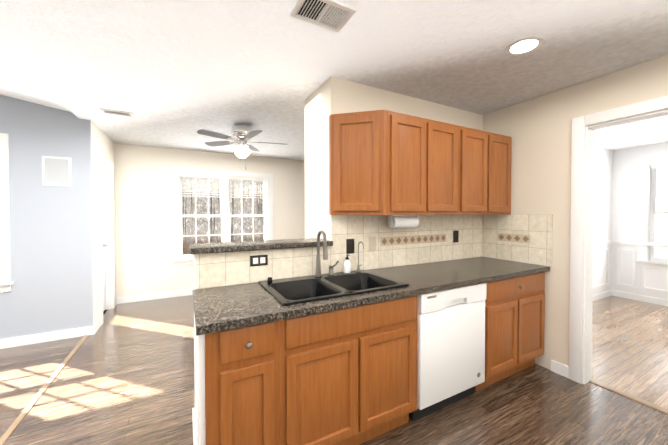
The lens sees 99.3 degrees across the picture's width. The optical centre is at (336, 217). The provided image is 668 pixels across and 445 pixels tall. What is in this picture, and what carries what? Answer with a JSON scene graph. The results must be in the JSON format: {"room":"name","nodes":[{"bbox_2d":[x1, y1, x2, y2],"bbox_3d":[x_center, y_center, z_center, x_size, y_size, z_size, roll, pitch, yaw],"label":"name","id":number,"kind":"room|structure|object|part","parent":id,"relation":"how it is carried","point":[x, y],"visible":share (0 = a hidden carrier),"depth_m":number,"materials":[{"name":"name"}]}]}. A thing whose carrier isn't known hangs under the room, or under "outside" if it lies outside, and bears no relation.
{"room":"kitchen","nodes":[
{"label":"kitchen","id":0,"kind":"room"},
{"bbox_2d":[0,49,70,111],"bbox_3d":[-3.650,-1.516,-0.584,4.900,0.844,6.140,0,1,-28],"label":"ceiling","id":1,"kind":"structure","parent":0,"point":[17,81],"depth_m":2.57,"materials":[{"name":"white paint"}]},
{"bbox_2d":[0,48,77,117],"bbox_3d":[-1.460,-1.111,0.517,0.005,0.100,6.000,0,1,-28],"label":"fascia","id":2,"kind":"object","parent":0,"point":[36,80],"visible":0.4,"depth_m":2.21,"materials":[{"name":"white paint"}]},
{"bbox_2d":[0,94,92,338],"bbox_3d":[-5.024,-0.346,2.102,4.999,3.400,0.140,0,1,-28],"label":"wall","id":3,"kind":"structure","parent":0,"point":[51,256],"depth_m":3.05,"materials":[{"name":"grey paint"}]},
{"bbox_2d":[0,133,13,291],"bbox_3d":[-3.822,-0.043,2.723,1.030,1.615,0.190,0,1,-28],"label":"window","id":4,"kind":"structure","parent":3,"relation":"in","point":[5,266],"depth_m":2.89,"materials":[{"name":"white"}]},
{"bbox_2d":[0,219,2,292],"bbox_3d":[-3.407,0.058,2.871,0.014,1.430,0.013,0,1,-28],"label":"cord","id":5,"kind":"object","parent":4,"relation":"hanging from","point":[0,243],"visible":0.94,"depth_m":2.87,"materials":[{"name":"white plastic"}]},
{"bbox_2d":[0,326,92,348],"bbox_3d":[-4.987,1.308,2.060,5.000,0.095,0.012,0,1,-28],"label":"baseboard","id":6,"kind":"structure","parent":3,"relation":"attached to","point":[39,338],"depth_m":3.05,"materials":[{"name":"white wood"}]},
{"bbox_2d":[42,156,71,185],"bbox_3d":[-3.037,-0.498,3.078,0.235,0.315,0.012,0,1,-28],"label":"speaker","id":7,"kind":"object","parent":3,"relation":"attached to","point":[58,171],"visible":1,"depth_m":3.07,"materials":[{"name":"white plastic"}]},
{"bbox_2d":[91,121,115,325],"bbox_3d":[-3.137,0.110,3.734,0.140,2.440,1.220,0,1,-28],"label":"wall","id":8,"kind":"structure","parent":0,"point":[102,143],"depth_m":3.39,"materials":[{"name":"white paint"}]},
{"bbox_2d":[93,318,100,333],"bbox_3d":[-2.842,1.288,3.363,0.012,0.095,0.283,0,1,-28],"label":"baseboard","id":9,"kind":"structure","parent":8,"relation":"attached to","point":[97,325],"depth_m":3.33,"materials":[{"name":"white wood"}]},
{"bbox_2d":[101,168,107,310],"bbox_3d":[-3.171,0.316,3.787,0.092,2.002,0.588,0,1,-28],"label":"patio door","id":10,"kind":"structure","parent":8,"relation":"in","point":[104,245],"depth_m":3.99,"materials":[{"name":"white"}]},
{"bbox_2d":[98,153,114,324],"bbox_3d":[-3.157,0.271,3.793,0.158,2.115,0.790,0,1,-28],"label":"door frame","id":11,"kind":"structure","parent":8,"relation":"attached to","point":[106,164],"depth_m":4.06,"materials":[{"name":"white wood"}]},
{"bbox_2d":[114,143,304,297],"bbox_3d":[-1.035,0.080,5.632,5.640,2.440,0.140,0,1,-28],"label":"wall","id":12,"kind":"structure","parent":0,"point":[143,186],"depth_m":4.57,"materials":[{"name":"white paint"}]},
{"bbox_2d":[117,289,193,303],"bbox_3d":[-0.931,1.253,5.618,5.487,0.095,0.012,0,1,-28],"label":"baseboard","id":13,"kind":"structure","parent":12,"relation":"attached to","point":[136,298],"depth_m":4.54,"materials":[{"name":"white wood"}]},
{"bbox_2d":[171,167,272,265],"bbox_3d":[-1.988,-0.021,5.091,1.710,1.620,0.190,0,1,-28],"label":"dining room window","id":14,"kind":"structure","parent":12,"relation":"in","point":[226,177],"depth_m":5.02,"materials":[{"name":"white"}]},
{"bbox_3d":[-2.006,-0.027,5.124,1.378,1.318,0.038,0,1,-28],"label":"glass","id":15,"kind":"part","parent":14,"relation":"part of","materials":[{"name":"clear glass"}]},
{"bbox_2d":[180,174,266,195],"bbox_3d":[-1.978,-0.562,5.064,1.450,0.326,0.041,0,1,-28],"label":"blind","id":16,"kind":"object","parent":14,"relation":"attached to","point":[253,179],"depth_m":5.04,"materials":[{"name":"white fabric"}]},
{"bbox_2d":[0,0,667,160],"bbox_3d":[1.546,-1.122,2.821,7.470,0.050,7.220,0,1,-28],"label":"ceiling","id":17,"kind":"structure","parent":0,"point":[175,74],"depth_m":1.91,"materials":[{"name":"white paint"}]},
{"bbox_2d":[99,108,133,116],"bbox_3d":[-2.292,-1.093,2.965,0.270,0.012,0.140,0,1,-28],"label":"ceiling vent","id":18,"kind":"object","parent":17,"relation":"in","point":[116,112],"visible":0.94,"depth_m":2.96,"materials":[{"name":"white plastic"}]},
{"bbox_2d":[197,123,287,169],"bbox_3d":[-1.104,-0.837,3.394,1.032,0.535,1.023,0,1,-28],"label":"ceiling fan","id":19,"kind":"object","parent":17,"relation":"hanging from","point":[243,134],"visible":1,"depth_m":3.33,"materials":[{"name":"silver metal"}]},
{"bbox_3d":[-1.128,-0.777,3.412,0.183,0.136,0.190,0,1,-28],"label":"lamp shade","id":20,"kind":"part","parent":19,"relation":"part of","materials":[{"name":"white glass"}]},
{"bbox_3d":[-1.124,-0.909,3.404,0.388,0.012,0.385,0,1,-28],"label":"arm","id":21,"kind":"part","parent":19,"relation":"part of"},
{"bbox_2d":[290,0,355,32],"bbox_3d":[-0.073,-1.071,1.483,0.290,0.014,0.200,0,1,-28],"label":"ceiling vent","id":22,"kind":"object","parent":17,"relation":"in","point":[334,15],"visible":0.98,"depth_m":1.49,"materials":[{"name":"white plastic"}]},
{"bbox_2d":[505,36,542,54],"bbox_3d":[1.177,-1.076,1.784,0.200,0.008,0.200,0,1,-28],"label":"recessed light","id":23,"kind":"object","parent":17,"relation":"in","point":[524,45],"visible":1,"depth_m":1.78,"materials":[{"name":"white plastic"}]},
{"bbox_2d":[0,295,667,444],"bbox_3d":[-0.646,1.385,1.764,12.370,0.050,7.360,0,1,-28],"label":"floor","id":24,"kind":"structure","parent":0,"point":[125,376],"depth_m":2.18,"materials":[{"name":"brown wood"}]},
{"bbox_2d":[0,335,87,444],"bbox_3d":[-1.420,1.375,0.577,0.035,0.006,6.000,0,1,-28],"label":"transition strip","id":25,"kind":"object","parent":24,"relation":"on","point":[13,426],"depth_m":2.13,"materials":[{"name":"brown wood"}]},
{"bbox_2d":[195,321,279,444],"bbox_3d":[-0.570,0.925,1.556,0.355,0.875,0.658,0,1,-28],"label":"base cabinet","id":26,"kind":"object","parent":24,"relation":"on","point":[241,385],"depth_m":1.29,"materials":[{"name":"brown wood"}]},
{"bbox_2d":[193,408,195,444],"bbox_3d":[-0.779,1.318,1.562,0.012,0.090,0.732,0,1,-28],"label":"baseboard","id":27,"kind":"structure","parent":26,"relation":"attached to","point":[194,434],"depth_m":1.71,"materials":[{"name":"white wood"}]},
{"bbox_3d":[-0.399,0.579,1.287,0.030,0.030,0.033,0,1,-28],"label":"knob","id":28,"kind":"part","parent":26,"relation":"part of","materials":[{"name":"silver metal"}]},
{"bbox_2d":[279,295,417,444],"bbox_3d":[-0.021,0.921,1.869,0.907,0.875,0.626,0,1,-28],"label":"base cabinet","id":29,"kind":"object","parent":24,"relation":"on","point":[347,376],"visible":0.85,"depth_m":1.56,"materials":[{"name":"brown wood"}]},
{"bbox_2d":[193,257,549,335],"bbox_3d":[0.497,0.459,2.122,2.798,0.038,0.640,0,1,-28],"label":"countertop","id":30,"kind":"structure","parent":29,"relation":"on","point":[218,309],"depth_m":1.68,"materials":[{"name":"grey stone"}]},
{"bbox_2d":[258,270,408,305],"bbox_3d":[-0.031,0.515,1.873,0.838,0.230,0.543,0,1,-28],"label":"sink","id":31,"kind":"object","parent":30,"relation":"in","point":[293,290],"visible":0.42,"depth_m":1.93,"materials":[{"name":"black granite composite"}]},
{"bbox_2d":[315,230,363,276],"bbox_3d":[0.043,0.258,2.099,0.404,0.336,0.169,0,1,-28],"label":"faucet","id":32,"kind":"object","parent":30,"relation":"on","point":[347,266],"visible":0.98,"depth_m":2.05,"materials":[{"name":"silver metal"}]},
{"bbox_3d":[-0.027,0.371,2.099,0.061,0.110,0.084,0,1,-28],"label":"handle","id":33,"kind":"part","parent":32,"relation":"part of","materials":[{"name":"silver metal"}]},
{"bbox_2d":[343,260,350,272],"bbox_3d":[0.079,0.374,2.183,0.060,0.100,0.059,0,1,-28],"label":"soap bottle","id":34,"kind":"object","parent":30,"relation":"on","point":[347,264],"depth_m":2.16,"materials":[{"name":"white plastic"}]},
{"bbox_2d":[356,241,363,271],"bbox_3d":[0.189,0.305,2.202,0.050,0.239,0.095,0,1,-28],"label":"tap","id":35,"kind":"object","parent":30,"relation":"on","point":[358,266],"depth_m":2.22,"materials":[{"name":"silver metal"}]},
{"bbox_2d":[411,283,486,421],"bbox_3d":[0.679,0.919,2.221,0.651,0.868,0.612,0,1,-28],"label":"dishwasher","id":36,"kind":"object","parent":24,"relation":"on","point":[450,346],"visible":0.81,"depth_m":1.94,"materials":[{"name":"white metal"}]},
{"bbox_3d":[0.810,0.549,1.971,0.651,0.122,0.054,0,1,-28],"label":"panel","id":37,"kind":"part","parent":36,"relation":"part of","materials":[{"name":"white"}]},
{"bbox_2d":[475,272,544,390],"bbox_3d":[1.349,0.910,2.584,0.866,0.875,0.658,0,1,-28],"label":"base cabinet","id":38,"kind":"object","parent":24,"relation":"on","point":[514,323],"visible":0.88,"depth_m":2.30,"materials":[{"name":"brown wood"}]},
{"bbox_2d":[589,379,667,413],"bbox_3d":[2.298,1.353,1.974,0.060,0.007,0.870,0,1,-28],"label":"transition strip","id":39,"kind":"object","parent":24,"relation":"on","point":[637,399],"depth_m":2.13,"materials":[{"name":"brown wood"}]},
{"bbox_2d":[305,76,482,269],"bbox_3d":[0.690,0.122,2.903,1.960,2.440,0.540,0,1,-28],"label":"wall","id":40,"kind":"structure","parent":0,"point":[327,98],"depth_m":2.42,"materials":[{"name":"beige paint"}]},
{"bbox_2d":[329,110,386,214],"bbox_3d":[0.154,-0.399,2.127,0.320,0.762,0.303,0,1,-28],"label":"upper cabinet","id":41,"kind":"object","parent":40,"relation":"attached to","point":[357,163],"visible":0.94,"depth_m":2.09,"materials":[{"name":"brown wood"}]},
{"bbox_2d":[331,215,482,272],"bbox_3d":[0.767,0.203,2.634,1.839,0.457,0.008,0,1,-28],"label":"tile backsplash","id":42,"kind":"structure","parent":40,"relation":"attached to","point":[359,228],"depth_m":2.53,"materials":[{"name":"tile"}]},
{"bbox_2d":[346,239,353,253],"bbox_3d":[0.112,0.232,2.269,0.072,0.118,0.016,0,1,-28],"label":"light switch","id":43,"kind":"object","parent":42,"relation":"attached to","point":[349,246],"visible":1,"depth_m":2.27,"materials":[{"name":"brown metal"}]},
{"bbox_2d":[369,236,375,250],"bbox_3d":[0.299,0.220,2.373,0.072,0.118,0.008,0,1,-28],"label":"outlet","id":44,"kind":"object","parent":42,"relation":"attached to","point":[372,243],"visible":1,"depth_m":2.37,"materials":[{"name":"beige plastic"}]},
{"bbox_2d":[380,233,529,245],"bbox_3d":[1.085,0.206,2.527,1.361,0.076,0.481,0,1,-28],"label":"tile band","id":45,"kind":"object","parent":42,"relation":"attached to","point":[415,237],"visible":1,"depth_m":2.65,"materials":[{"name":"beige tile"}]},
{"bbox_2d":[453,230,458,241],"bbox_3d":[1.204,0.193,2.854,0.072,0.118,0.016,0,1,-28],"label":"light switch","id":46,"kind":"object","parent":42,"relation":"attached to","point":[455,236],"visible":1,"depth_m":2.85,"materials":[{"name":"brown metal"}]},
{"bbox_2d":[387,110,457,214],"bbox_3d":[0.637,-0.403,2.375,0.763,0.762,0.322,0,1,-28],"label":"upper cabinet","id":47,"kind":"object","parent":40,"relation":"attached to","point":[422,166],"visible":0.88,"depth_m":2.21,"materials":[{"name":"brown wood"}]},
{"bbox_2d":[387,215,419,227],"bbox_3d":[0.549,0.033,2.327,0.290,0.108,0.092,0,1,-28],"label":"paper towel holder","id":48,"kind":"object","parent":47,"relation":"attached to","point":[403,222],"visible":0.98,"depth_m":2.28,"materials":[{"name":"white paper"}]},
{"bbox_2d":[458,126,511,214],"bbox_3d":[1.313,-0.408,2.738,0.766,0.762,0.322,0,1,-28],"label":"upper cabinet","id":49,"kind":"object","parent":40,"relation":"attached to","point":[484,172],"visible":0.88,"depth_m":2.57,"materials":[{"name":"brown wood"}]},
{"bbox_2d":[483,55,667,369],"bbox_3d":[2.526,0.145,1.425,0.120,2.440,3.800,0,1,-28],"label":"wall","id":50,"kind":"structure","parent":0,"point":[538,130],"depth_m":2.46,"materials":[{"name":"beige paint"}]},
{"bbox_2d":[482,214,550,266],"bbox_3d":[1.729,0.201,2.775,0.008,0.457,0.650,0,1,-28],"label":"tile backsplash","id":51,"kind":"structure","parent":50,"relation":"attached to","point":[536,250],"depth_m":2.72,"materials":[{"name":"tile"}]},
{"bbox_2d":[551,215,552,266],"bbox_3d":[1.884,0.206,2.485,0.010,0.457,0.008,0,1,-28],"label":"trim","id":52,"kind":"structure","parent":50,"relation":"attached to","point":[551,237],"depth_m":2.48,"materials":[{"name":"stone"}]},
{"bbox_2d":[551,360,568,377],"bbox_3d":[1.920,1.302,2.432,0.012,0.095,0.145,0,1,-28],"label":"baseboard","id":53,"kind":"structure","parent":50,"relation":"attached to","point":[560,368],"depth_m":2.43,"materials":[{"name":"white wood"}]},
{"bbox_2d":[569,116,584,383],"bbox_3d":[1.967,0.269,2.322,0.020,2.165,0.085,0,1,-28],"label":"trim","id":54,"kind":"structure","parent":50,"relation":"attached to","point":[577,248],"depth_m":2.31,"materials":[{"name":"white wood"}]},
{"bbox_2d":[582,109,667,383],"bbox_3d":[2.252,0.317,1.942,0.126,2.080,0.854,0,1,-28],"label":"door frame","id":55,"kind":"structure","parent":50,"relation":"attached to","point":[588,253],"depth_m":2.29,"materials":[{"name":"white wood"}]},
{"bbox_2d":[585,95,667,125],"bbox_3d":[2.192,-0.765,1.885,0.020,0.085,0.870,0,1,-28],"label":"trim","id":56,"kind":"structure","parent":50,"relation":"attached to","point":[647,106],"depth_m":2.04,"materials":[{"name":"white wood"}]},
{"bbox_2d":[593,146,612,294],"bbox_3d":[3.075,0.102,4.210,3.480,2.440,0.490,0,1,-28],"label":"wall","id":57,"kind":"structure","parent":0,"point":[603,174],"depth_m":4.59,"materials":[{"name":"white paint"}]},
{"bbox_2d":[593,248,608,288],"bbox_3d":[3.696,0.821,4.269,1.800,0.600,0.012,0,1,-28],"label":"trim","id":58,"kind":"structure","parent":57,"relation":"attached to","point":[606,283],"depth_m":4.65,"materials":[{"name":"white wood"}]},
{"bbox_2d":[593,290,611,300],"bbox_3d":[3.143,1.278,3.979,3.355,0.095,0.012,0,1,-28],"label":"baseboard","id":59,"kind":"structure","parent":57,"relation":"attached to","point":[605,294],"depth_m":4.60,"materials":[{"name":"white wood"}]},
{"bbox_2d":[593,240,612,245],"bbox_3d":[3.145,0.426,3.963,3.355,0.060,0.020,0,1,-28],"label":"trim","id":60,"kind":"structure","parent":57,"relation":"attached to","point":[602,243],"depth_m":4.55,"materials":[{"name":"white wood"}]},
{"bbox_2d":[611,142,667,299],"bbox_3d":[5.581,0.119,3.092,0.120,2.440,3.850,0,1,-28],"label":"wall","id":61,"kind":"structure","parent":0,"point":[626,195],"depth_m":4.57,"materials":[{"name":"white paint"}]},
{"bbox_2d":[616,248,635,286],"bbox_3d":[4.698,0.816,4.609,0.012,0.600,0.220,0,1,-28],"label":"trim","id":62,"kind":"structure","parent":61,"relation":"attached to","point":[633,269],"depth_m":4.58,"materials":[{"name":"white wood"}]},
{"bbox_2d":[612,290,667,305],"bbox_3d":[5.522,1.292,3.078,0.012,0.095,3.850,0,1,-28],"label":"baseboard","id":63,"kind":"structure","parent":61,"relation":"attached to","point":[653,300],"depth_m":4.46,"materials":[{"name":"white wood"}]},
{"bbox_2d":[613,240,667,247],"bbox_3d":[5.519,0.440,3.063,0.020,0.060,3.850,0,1,-28],"label":"trim","id":64,"kind":"structure","parent":61,"relation":"attached to","point":[663,245],"depth_m":4.44,"materials":[{"name":"white wood"}]},
{"bbox_2d":[636,157,667,269],"bbox_3d":[5.057,-0.058,4.034,0.190,1.675,1.070,0,1,-28],"label":"window","id":65,"kind":"structure","parent":61,"relation":"in","point":[648,191],"depth_m":4.38,"materials":[{"name":"white"}]},
{"bbox_3d":[5.091,-0.063,4.052,0.038,1.373,0.738,0,1,-28],"label":"glass","id":66,"kind":"part","parent":65,"relation":"part of","materials":[{"name":"clear glass"}]},
{"bbox_2d":[642,267,667,292],"bbox_3d":[5.007,0.925,4.033,0.012,0.400,0.930,0,1,-28],"label":"trim","id":67,"kind":"structure","parent":61,"relation":"attached to","point":[643,279],"depth_m":4.42,"materials":[{"name":"white wood"}]},
{"bbox_3d":[-0.488,0.788,2.043,0.938,1.135,0.120,0,1,-28],"label":"wall","id":68,"kind":"structure","parent":0,"visible":0},
{"bbox_2d":[193,254,195,384],"bbox_3d":[-0.907,0.791,1.819,0.012,1.135,0.128,0,1,-28],"label":"trim","id":69,"kind":"structure","parent":68,"relation":"attached to","point":[194,255],"depth_m":1.76,"materials":[{"name":"white wood"}]},
{"bbox_2d":[190,238,332,254],"bbox_3d":[-0.525,0.201,2.068,0.968,0.038,0.305,0,1,-28],"label":"bar","id":70,"kind":"object","parent":68,"relation":"on","point":[216,247],"visible":0.9,"depth_m":1.94,"materials":[{"name":"grey stone"}]},
{"bbox_2d":[196,246,330,288],"bbox_3d":[-0.458,0.332,1.979,0.938,0.220,0.008,0,1,-28],"label":"tile backsplash","id":71,"kind":"structure","parent":68,"relation":"attached to","point":[222,269],"depth_m":1.92,"materials":[{"name":"tile"}]},
{"bbox_2d":[250,255,267,266],"bbox_3d":[-0.529,0.294,1.930,0.118,0.072,0.008,0,1,-28],"label":"outlet","id":72,"kind":"object","parent":71,"relation":"attached to","point":[258,260],"visible":1,"depth_m":1.93,"materials":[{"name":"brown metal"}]},
{"label":"outside","id":73,"kind":"structure","parent":0,"visible":0},
{"bbox_2d":[182,177,263,254],"bbox_3d":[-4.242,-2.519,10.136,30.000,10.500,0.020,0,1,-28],"label":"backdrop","id":74,"kind":"structure","parent":73,"point":[201,202],"depth_m":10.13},
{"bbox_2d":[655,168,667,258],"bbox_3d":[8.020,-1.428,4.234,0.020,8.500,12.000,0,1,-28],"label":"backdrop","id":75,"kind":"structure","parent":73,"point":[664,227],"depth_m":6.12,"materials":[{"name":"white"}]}
]}

